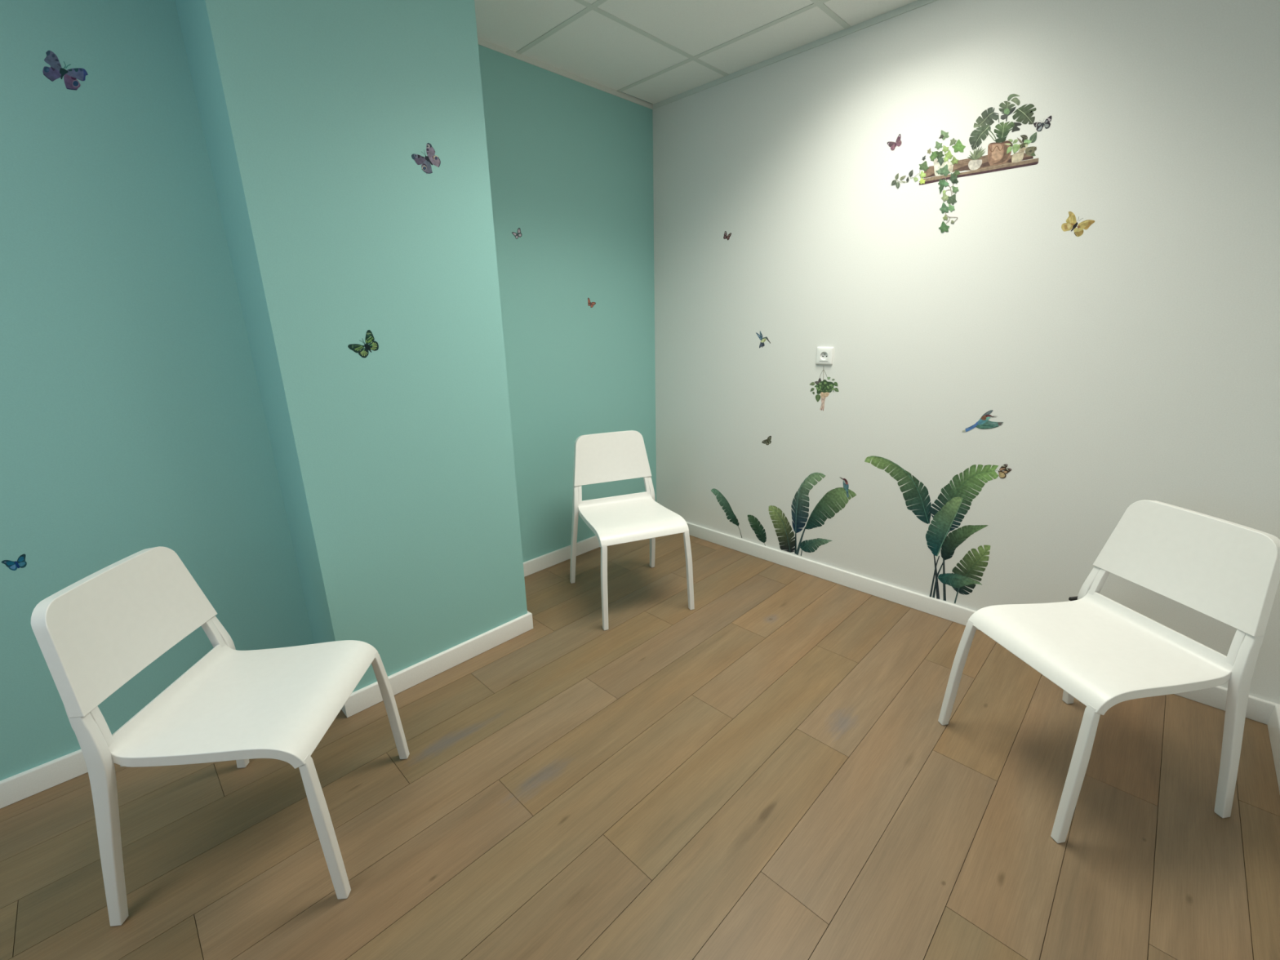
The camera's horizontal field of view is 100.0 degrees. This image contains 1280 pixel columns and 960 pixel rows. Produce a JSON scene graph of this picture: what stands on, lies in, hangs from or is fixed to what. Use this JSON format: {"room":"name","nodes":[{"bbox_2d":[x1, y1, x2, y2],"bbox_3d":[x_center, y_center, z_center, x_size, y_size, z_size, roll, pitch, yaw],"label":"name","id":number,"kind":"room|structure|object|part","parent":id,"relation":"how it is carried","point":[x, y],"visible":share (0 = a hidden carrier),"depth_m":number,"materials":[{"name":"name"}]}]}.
{"room":"waiting room","nodes":[
{"label":"waiting room","id":0,"kind":"room"},
{"bbox_2d":[0,0,314,780],"bbox_3d":[-2.144,-0.266,1.079,0.246,2.588,2.215,15,23,42],"label":"wall","id":1,"kind":"structure","parent":0,"point":[132,417],"depth_m":1.53,"materials":[{"name":"teal paint"}]},
{"bbox_2d":[1,554,26,570],"bbox_3d":[-1.720,0.229,1.480,0.001,0.041,0.046,15,23,42],"label":"sticker","id":2,"kind":"object","parent":1,"relation":"attached to","point":[20,562],"visible":1,"depth_m":1.48,"materials":[{"name":"plastic"}]},
{"bbox_2d":[0,749,88,808],"bbox_3d":[-2.029,0.961,1.345,0.014,0.076,2.215,15,23,42],"label":"baseboard","id":3,"kind":"structure","parent":1,"relation":"attached to","point":[26,784],"depth_m":1.59,"materials":[{"name":"white paint"}]},
{"bbox_2d":[42,50,88,90],"bbox_3d":[-1.479,-1.052,1.383,0.001,0.081,0.086,15,23,42],"label":"sticker","id":4,"kind":"object","parent":1,"relation":"attached to","point":[55,71],"visible":1,"depth_m":1.38,"materials":[{"name":"plastic"}]},
{"bbox_2d":[341,705,346,716],"bbox_3d":[-1.139,0.757,1.983,0.348,0.076,0.014,15,23,42],"label":"baseboard","id":5,"kind":"structure","parent":1,"relation":"attached to","point":[343,708],"depth_m":1.88,"materials":[{"name":"white paint"}]},
{"bbox_2d":[174,0,527,693],"bbox_3d":[-0.988,-0.551,1.975,0.580,2.588,0.746,15,23,42],"label":"wall pillar","id":6,"kind":"structure","parent":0,"point":[395,467],"depth_m":1.72,"materials":[{"name":"teal paint"}]},
{"bbox_2d":[347,329,378,357],"bbox_3d":[-0.875,-0.429,1.698,0.001,0.086,0.092,15,23,42],"label":"sticker","id":7,"kind":"object","parent":6,"relation":"attached to","point":[363,353],"visible":1,"depth_m":1.71,"materials":[{"name":"plastic"}]},
{"bbox_2d":[411,142,440,173],"bbox_3d":[-0.688,-1.035,1.729,0.001,0.093,0.097,15,23,42],"label":"sticker","id":8,"kind":"object","parent":6,"relation":"attached to","point":[431,158],"visible":1,"depth_m":1.73,"materials":[{"name":"plastic"}]},
{"bbox_2d":[344,613,533,717],"bbox_3d":[-0.753,0.707,2.128,0.014,0.076,0.775,15,23,42],"label":"baseboard","id":9,"kind":"structure","parent":6,"relation":"attached to","point":[367,696],"depth_m":2.09,"materials":[{"name":"white paint"}]},
{"bbox_2d":[478,44,656,562],"bbox_3d":[-0.440,-0.811,2.824,0.120,2.588,1.388,15,23,42],"label":"wall","id":10,"kind":"structure","parent":0,"point":[571,162],"depth_m":2.79,"materials":[{"name":"teal paint"}]},
{"bbox_2d":[511,227,521,239],"bbox_3d":[-0.573,-1.148,2.501,0.001,0.050,0.056,15,23,42],"label":"sticker","id":11,"kind":"object","parent":10,"relation":"attached to","point":[518,234],"visible":1,"depth_m":2.50,"materials":[{"name":"plastic"}]},
{"bbox_2d":[523,535,599,577],"bbox_3d":[-0.352,0.399,3.149,0.014,0.076,1.338,15,23,42],"label":"baseboard","id":12,"kind":"structure","parent":10,"relation":"attached to","point":[541,562],"depth_m":3.03,"materials":[{"name":"white paint"}]},
{"bbox_2d":[587,297,595,307],"bbox_3d":[-0.259,-0.952,2.887,0.001,0.053,0.057,15,23,42],"label":"sticker","id":13,"kind":"object","parent":10,"relation":"attached to","point":[589,303],"visible":1,"depth_m":2.88,"materials":[{"name":"plastic"}]},
{"bbox_2d":[0,533,1279,959],"bbox_3d":[-0.149,0.932,1.519,3.002,0.030,5.485,15,23,42],"label":"floor","id":14,"kind":"structure","parent":0,"point":[767,768],"depth_m":1.48,"materials":[{"name":"brown wood"}]},
{"bbox_2d":[31,546,409,926],"bbox_3d":[-0.985,0.572,1.365,0.531,0.778,0.478,-2,16,-4],"label":"chair","id":15,"kind":"object","parent":14,"relation":"on","point":[93,635],"visible":1,"depth_m":1.25,"materials":[{"name":"white plastic"}]},
{"bbox_3d":[-1.177,0.654,1.168,0.090,0.732,0.085,-2,16,-4],"label":"leg","id":16,"kind":"part","parent":15,"relation":"part of","materials":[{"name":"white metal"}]},
{"bbox_3d":[-1.211,0.323,1.273,0.086,0.240,0.412,-2,16,-4],"label":"backrest","id":17,"kind":"part","parent":15,"relation":"part of","materials":[{"name":"white plastic"}]},
{"bbox_3d":[-1.208,0.544,1.544,0.090,0.732,0.085,-2,16,-4],"label":"leg","id":18,"kind":"part","parent":15,"relation":"part of","materials":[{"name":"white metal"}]},
{"bbox_3d":[-0.960,0.542,1.358,0.414,0.089,0.421,-2,16,-4],"label":"seat","id":19,"kind":"part","parent":15,"relation":"part of","materials":[{"name":"white plastic"}]},
{"bbox_3d":[-0.726,0.803,1.240,0.051,0.389,0.040,-2,16,-4],"label":"leg","id":20,"kind":"part","parent":15,"relation":"part of","materials":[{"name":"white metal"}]},
{"bbox_3d":[-0.759,0.689,1.632,0.051,0.389,0.040,-2,16,-4],"label":"leg","id":21,"kind":"part","parent":15,"relation":"part of","materials":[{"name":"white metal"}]},
{"bbox_2d":[569,430,694,631],"bbox_3d":[-0.058,0.198,2.577,0.478,0.778,0.531,-8,18,-21],"label":"chair","id":22,"kind":"object","parent":14,"relation":"on","point":[611,456],"visible":1,"depth_m":2.64,"materials":[{"name":"white plastic"}]},
{"bbox_3d":[-0.319,0.188,2.697,0.085,0.732,0.090,-8,18,-21],"label":"leg","id":23,"kind":"part","parent":22,"relation":"part of","materials":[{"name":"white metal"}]},
{"bbox_3d":[-0.153,0.468,2.344,0.040,0.389,0.051,-8,18,-21],"label":"leg","id":24,"kind":"part","parent":22,"relation":"part of","materials":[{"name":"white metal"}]},
{"bbox_3d":[-0.148,-0.117,2.699,0.412,0.240,0.086,-8,18,-21],"label":"backrest","id":25,"kind":"part","parent":22,"relation":"part of","materials":[{"name":"white plastic"}]},
{"bbox_3d":[-0.049,0.175,2.546,0.421,0.089,0.414,-8,18,-21],"label":"seat","id":26,"kind":"part","parent":22,"relation":"part of","materials":[{"name":"white plastic"}]},
{"bbox_3d":[0.044,0.139,2.839,0.085,0.732,0.090,-8,18,-21],"label":"leg","id":27,"kind":"part","parent":22,"relation":"part of","materials":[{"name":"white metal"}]},
{"bbox_3d":[0.226,0.417,2.492,0.040,0.389,0.051,-8,18,-21],"label":"leg","id":28,"kind":"part","parent":22,"relation":"part of","materials":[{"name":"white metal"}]},
{"bbox_2d":[937,499,1279,843],"bbox_3d":[1.290,0.483,1.522,0.531,0.778,0.478,-4,17,-9],"label":"chair","id":29,"kind":"object","parent":14,"relation":"on","point":[1103,653],"visible":1,"depth_m":1.43,"materials":[{"name":"white plastic"}]},
{"bbox_3d":[1.024,0.625,1.735,0.051,0.389,0.040,-4,17,-9],"label":"leg","id":30,"kind":"part","parent":29,"relation":"part of","materials":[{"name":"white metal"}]},
{"bbox_3d":[1.090,0.738,1.346,0.051,0.389,0.040,-4,17,-9],"label":"leg","id":31,"kind":"part","parent":29,"relation":"part of","materials":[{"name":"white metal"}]},
{"bbox_3d":[1.466,0.435,1.745,0.090,0.732,0.085,-4,17,-8],"label":"leg","id":32,"kind":"part","parent":29,"relation":"part of","materials":[{"name":"white plastic"}]},
{"bbox_3d":[1.265,0.456,1.510,0.414,0.089,0.421,-4,17,-9],"label":"seat","id":33,"kind":"part","parent":29,"relation":"part of","materials":[{"name":"white plastic"}]},
{"bbox_3d":[1.505,0.211,1.479,0.086,0.240,0.412,-4,17,-9],"label":"backrest","id":34,"kind":"part","parent":29,"relation":"part of","materials":[{"name":"white plastic"}]},
{"bbox_3d":[1.528,0.543,1.372,0.090,0.732,0.085,-4,17,-9],"label":"leg","id":35,"kind":"part","parent":29,"relation":"part of","materials":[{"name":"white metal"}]},
{"bbox_2d":[474,0,937,109],"bbox_3d":[-0.456,-1.393,0.521,2.752,0.171,4.300,15,23,42],"label":"ceiling","id":36,"kind":"structure","parent":0,"point":[660,53],"depth_m":2.21,"materials":[{"name":"tile"}]},
{"bbox_3d":[-0.400,-1.893,2.477,0.004,0.024,1.334,15,23,42],"label":"edge trim","id":37,"kind":"part","parent":36,"relation":"part of","materials":[{"name":"metal"}]},
{"bbox_3d":[1.049,-1.781,2.005,2.752,0.024,0.004,15,23,42],"label":"edge trim","id":38,"kind":"part","parent":36,"relation":"part of","materials":[{"name":"metal"}]},
{"bbox_2d":[652,0,1279,704],"bbox_3d":[1.113,-0.706,2.367,2.992,2.588,0.120,15,23,42],"label":"wall","id":39,"kind":"structure","parent":0,"point":[1126,361],"depth_m":2.06,"materials":[{"name":"white paint"}]},
{"bbox_2d":[711,488,742,537],"bbox_3d":[0.510,0.192,3.180,0.235,0.262,0.001,15,23,42],"label":"sticker","id":40,"kind":"object","parent":39,"relation":"attached to","point":[723,502],"visible":1,"depth_m":3.17,"materials":[{"name":"plastic"}]},
{"bbox_3d":[0.501,0.158,3.179,0.211,0.194,0.001,15,23,42],"label":"blade","id":41,"kind":"part","parent":40,"relation":"part of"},
{"bbox_2d":[723,231,731,239],"bbox_3d":[0.453,-1.265,2.782,0.051,0.046,0.001,15,23,42],"label":"sticker","id":42,"kind":"object","parent":39,"relation":"attached to","point":[725,237],"visible":1,"depth_m":2.79,"materials":[{"name":"plastic"}]},
{"bbox_2d":[747,515,766,546],"bbox_3d":[0.663,0.284,3.052,0.130,0.161,0.001,15,23,42],"label":"sticker","id":43,"kind":"object","parent":39,"relation":"attached to","point":[760,533],"visible":1,"depth_m":3.04,"materials":[{"name":"plastic"}]},
{"bbox_2d":[755,330,770,348],"bbox_3d":[0.634,-0.722,2.767,0.092,0.087,0.001,15,23,42],"label":"sticker","id":44,"kind":"object","parent":39,"relation":"attached to","point":[760,336],"visible":1,"depth_m":2.77,"materials":[{"name":"plastic"}]},
{"bbox_2d":[761,435,771,444],"bbox_3d":[0.679,-0.213,2.880,0.057,0.054,0.001,15,23,42],"label":"sticker","id":45,"kind":"object","parent":39,"relation":"attached to","point":[767,442],"visible":1,"depth_m":2.88,"materials":[{"name":"plastic"}]},
{"bbox_2d":[768,472,856,555],"bbox_3d":[0.879,0.185,2.799,0.476,0.478,0.001,15,23,42],"label":"sticker","id":46,"kind":"object","parent":39,"relation":"attached to","point":[832,498],"visible":1,"depth_m":2.81,"materials":[{"name":"plastic"}]},
{"bbox_3d":[0.773,0.268,2.934,0.174,0.244,0.001,15,23,42],"label":"blade","id":47,"kind":"part","parent":46,"relation":"part of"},
{"bbox_3d":[0.838,0.341,2.890,0.017,0.121,0.001,15,23,42],"label":"stem","id":48,"kind":"part","parent":46,"relation":"part of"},
{"bbox_3d":[0.857,0.325,2.866,0.049,0.172,0.001,15,23,42],"label":"stem","id":49,"kind":"part","parent":46,"relation":"part of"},
{"bbox_3d":[0.868,0.125,2.792,0.177,0.358,0.001,15,23,42],"label":"blade","id":50,"kind":"part","parent":46,"relation":"part of","materials":[{"name":"plastic"}]},
{"bbox_3d":[0.917,0.342,2.809,0.176,0.104,0.001,15,23,42],"label":"blade","id":51,"kind":"part","parent":46,"relation":"part of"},
{"bbox_3d":[0.957,0.154,2.709,0.253,0.265,0.001,15,23,42],"label":"blade","id":52,"kind":"part","parent":46,"relation":"part of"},
{"bbox_2d":[809,367,839,410],"bbox_3d":[0.887,-0.441,2.594,0.152,0.216,0.001,15,23,42],"label":"sticker","id":53,"kind":"object","parent":39,"relation":"attached to","point":[824,388],"visible":1,"depth_m":2.60,"materials":[{"name":"plastic"}]},
{"bbox_3d":[0.893,-0.414,2.597,0.045,0.034,0.001,15,23,42],"label":"pot","id":54,"kind":"part","parent":53,"relation":"part of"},
{"bbox_2d":[815,346,833,364],"bbox_3d":[0.876,-0.589,2.552,0.082,0.082,0.011,15,23,42],"label":"wall socket","id":55,"kind":"object","parent":39,"relation":"attached to","point":[824,355],"visible":1,"depth_m":2.55,"materials":[{"name":"white plastic"}]},
{"bbox_2d":[839,476,848,497],"bbox_3d":[0.998,0.036,2.629,0.057,0.095,0.001,15,23,42],"label":"sticker","id":56,"kind":"object","parent":39,"relation":"attached to","point":[846,486],"visible":1,"depth_m":2.62,"materials":[{"name":"plastic"}]},
{"bbox_2d":[887,133,901,150],"bbox_3d":[1.025,-1.359,2.165,0.058,0.055,0.001,15,23,42],"label":"sticker","id":57,"kind":"object","parent":39,"relation":"attached to","point":[892,144],"visible":1,"depth_m":2.16,"materials":[{"name":"plastic"}]},
{"bbox_2d":[864,455,998,603],"bbox_3d":[1.260,0.206,2.415,0.556,0.650,0.001,15,23,42],"label":"sticker","id":58,"kind":"object","parent":39,"relation":"attached to","point":[936,535],"visible":1,"depth_m":2.34,"materials":[{"name":"plastic"}]},
{"bbox_3d":[1.171,0.039,2.453,0.315,0.270,0.001,15,23,42],"label":"blade","id":59,"kind":"part","parent":58,"relation":"part of","materials":[{"name":"plastic"}]},
{"bbox_3d":[1.325,0.434,2.418,0.017,0.208,0.001,15,23,42],"label":"stem","id":60,"kind":"part","parent":58,"relation":"part of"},
{"bbox_3d":[1.331,0.435,2.412,0.053,0.209,0.001,15,23,42],"label":"stem","id":61,"kind":"part","parent":58,"relation":"part of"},
{"bbox_3d":[1.338,0.443,2.408,0.028,0.196,0.001,15,23,42],"label":"stem","id":62,"kind":"part","parent":58,"relation":"part of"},
{"bbox_3d":[1.322,0.202,2.349,0.123,0.289,0.001,15,23,42],"label":"blade","id":63,"kind":"part","parent":58,"relation":"part of","materials":[{"name":"plastic"}]},
{"bbox_3d":[1.355,0.444,2.391,0.038,0.198,0.001,15,23,42],"label":"stem","id":64,"kind":"part","parent":58,"relation":"part of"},
{"bbox_3d":[1.397,0.506,2.367,0.013,0.086,0.001,15,23,42],"label":"stem","id":65,"kind":"part","parent":58,"relation":"part of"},
{"bbox_3d":[1.396,0.445,2.349,0.171,0.067,0.001,15,23,42],"label":"blade","id":66,"kind":"part","parent":58,"relation":"part of","materials":[{"name":"plastic"}]},
{"bbox_3d":[1.358,0.080,2.273,0.237,0.330,0.001,15,23,42],"label":"blade","id":67,"kind":"part","parent":58,"relation":"part of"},
{"bbox_3d":[1.386,0.268,2.304,0.161,0.202,0.001,15,23,42],"label":"blade","id":68,"kind":"part","parent":58,"relation":"part of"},
{"bbox_3d":[1.415,0.382,2.309,0.126,0.252,0.001,15,23,42],"label":"blade","id":69,"kind":"part","parent":58,"relation":"part of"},
{"bbox_2d":[891,93,1038,232],"bbox_3d":[1.208,-1.172,2.033,0.499,0.426,0.002,15,23,42],"label":"sticker","id":70,"kind":"object","parent":39,"relation":"attached to","point":[998,157],"visible":1,"depth_m":1.97,"materials":[{"name":"plastic"}]},
{"bbox_3d":[1.166,-1.207,2.068,0.074,0.064,0.001,15,23,42],"label":"plant pot","id":71,"kind":"part","parent":70,"relation":"part of","materials":[{"name":"plastic"}]},
{"bbox_3d":[1.245,-1.172,1.997,0.045,0.035,0.001,15,23,42],"label":"plant pot","id":72,"kind":"part","parent":70,"relation":"part of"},
{"bbox_3d":[1.286,-1.260,1.927,0.059,0.093,0.001,15,23,42],"label":"plant stem","id":73,"kind":"part","parent":70,"relation":"part of","materials":[{"name":"plastic"}]},
{"bbox_3d":[1.296,-1.181,1.941,0.078,0.076,0.001,15,23,42],"label":"plant pot","id":74,"kind":"part","parent":70,"relation":"part of","materials":[{"name":"plastic"}]},
{"bbox_3d":[1.342,-1.151,1.904,0.038,0.045,0.001,15,23,42],"label":"plant pot","id":75,"kind":"part","parent":70,"relation":"part of","materials":[{"name":"plastic"}]},
{"bbox_3d":[1.367,-1.148,1.879,0.034,0.032,0.001,15,23,42],"label":"plant pot","id":76,"kind":"part","parent":70,"relation":"part of","materials":[{"name":"plastic"}]},
{"bbox_2d":[962,409,1003,431],"bbox_3d":[1.377,-0.233,2.155,0.138,0.101,0.001,15,23,42],"label":"sticker","id":77,"kind":"object","parent":39,"relation":"attached to","point":[983,423],"visible":1,"depth_m":2.15,"materials":[{"name":"plastic"}]},
{"bbox_2d":[686,521,1279,724],"bbox_3d":[1.089,0.511,2.676,2.752,0.076,0.014,15,23,42],"label":"baseboard","id":78,"kind":"structure","parent":39,"relation":"attached to","point":[1258,709],"depth_m":2.59,"materials":[{"name":"white paint"}]},
{"bbox_2d":[998,463,1011,478],"bbox_3d":[1.452,-0.034,2.140,0.043,0.061,0.001,15,23,42],"label":"sticker","id":79,"kind":"object","parent":39,"relation":"attached to","point":[1002,474],"visible":1,"depth_m":2.14,"materials":[{"name":"plastic"}]},
{"bbox_2d":[1033,115,1051,131],"bbox_3d":[1.379,-1.221,1.843,0.050,0.041,0.001,15,23,42],"label":"sticker","id":80,"kind":"object","parent":39,"relation":"attached to","point":[1039,126],"visible":1,"depth_m":1.84,"materials":[{"name":"plastic"}]},
{"bbox_2d":[1061,211,1094,236],"bbox_3d":[1.495,-0.875,1.834,0.090,0.084,0.001,15,23,42],"label":"sticker","id":81,"kind":"object","parent":39,"relation":"attached to","point":[1071,224],"visible":1,"depth_m":1.84,"materials":[{"name":"plastic"}]},
{"bbox_3d":[0.549,0.046,-0.149,0.120,2.588,4.420,15,23,42],"label":"wall","id":82,"kind":"structure","parent":0,"visible":0},
{"bbox_2d":[1266,705,1279,792],"bbox_3d":[0.566,1.223,0.291,0.014,0.076,4.300,15,23,42],"label":"baseboard","id":83,"kind":"structure","parent":82,"relation":"attached to","point":[1273,724],"depth_m":1.66,"materials":[{"name":"white paint"}]}
]}

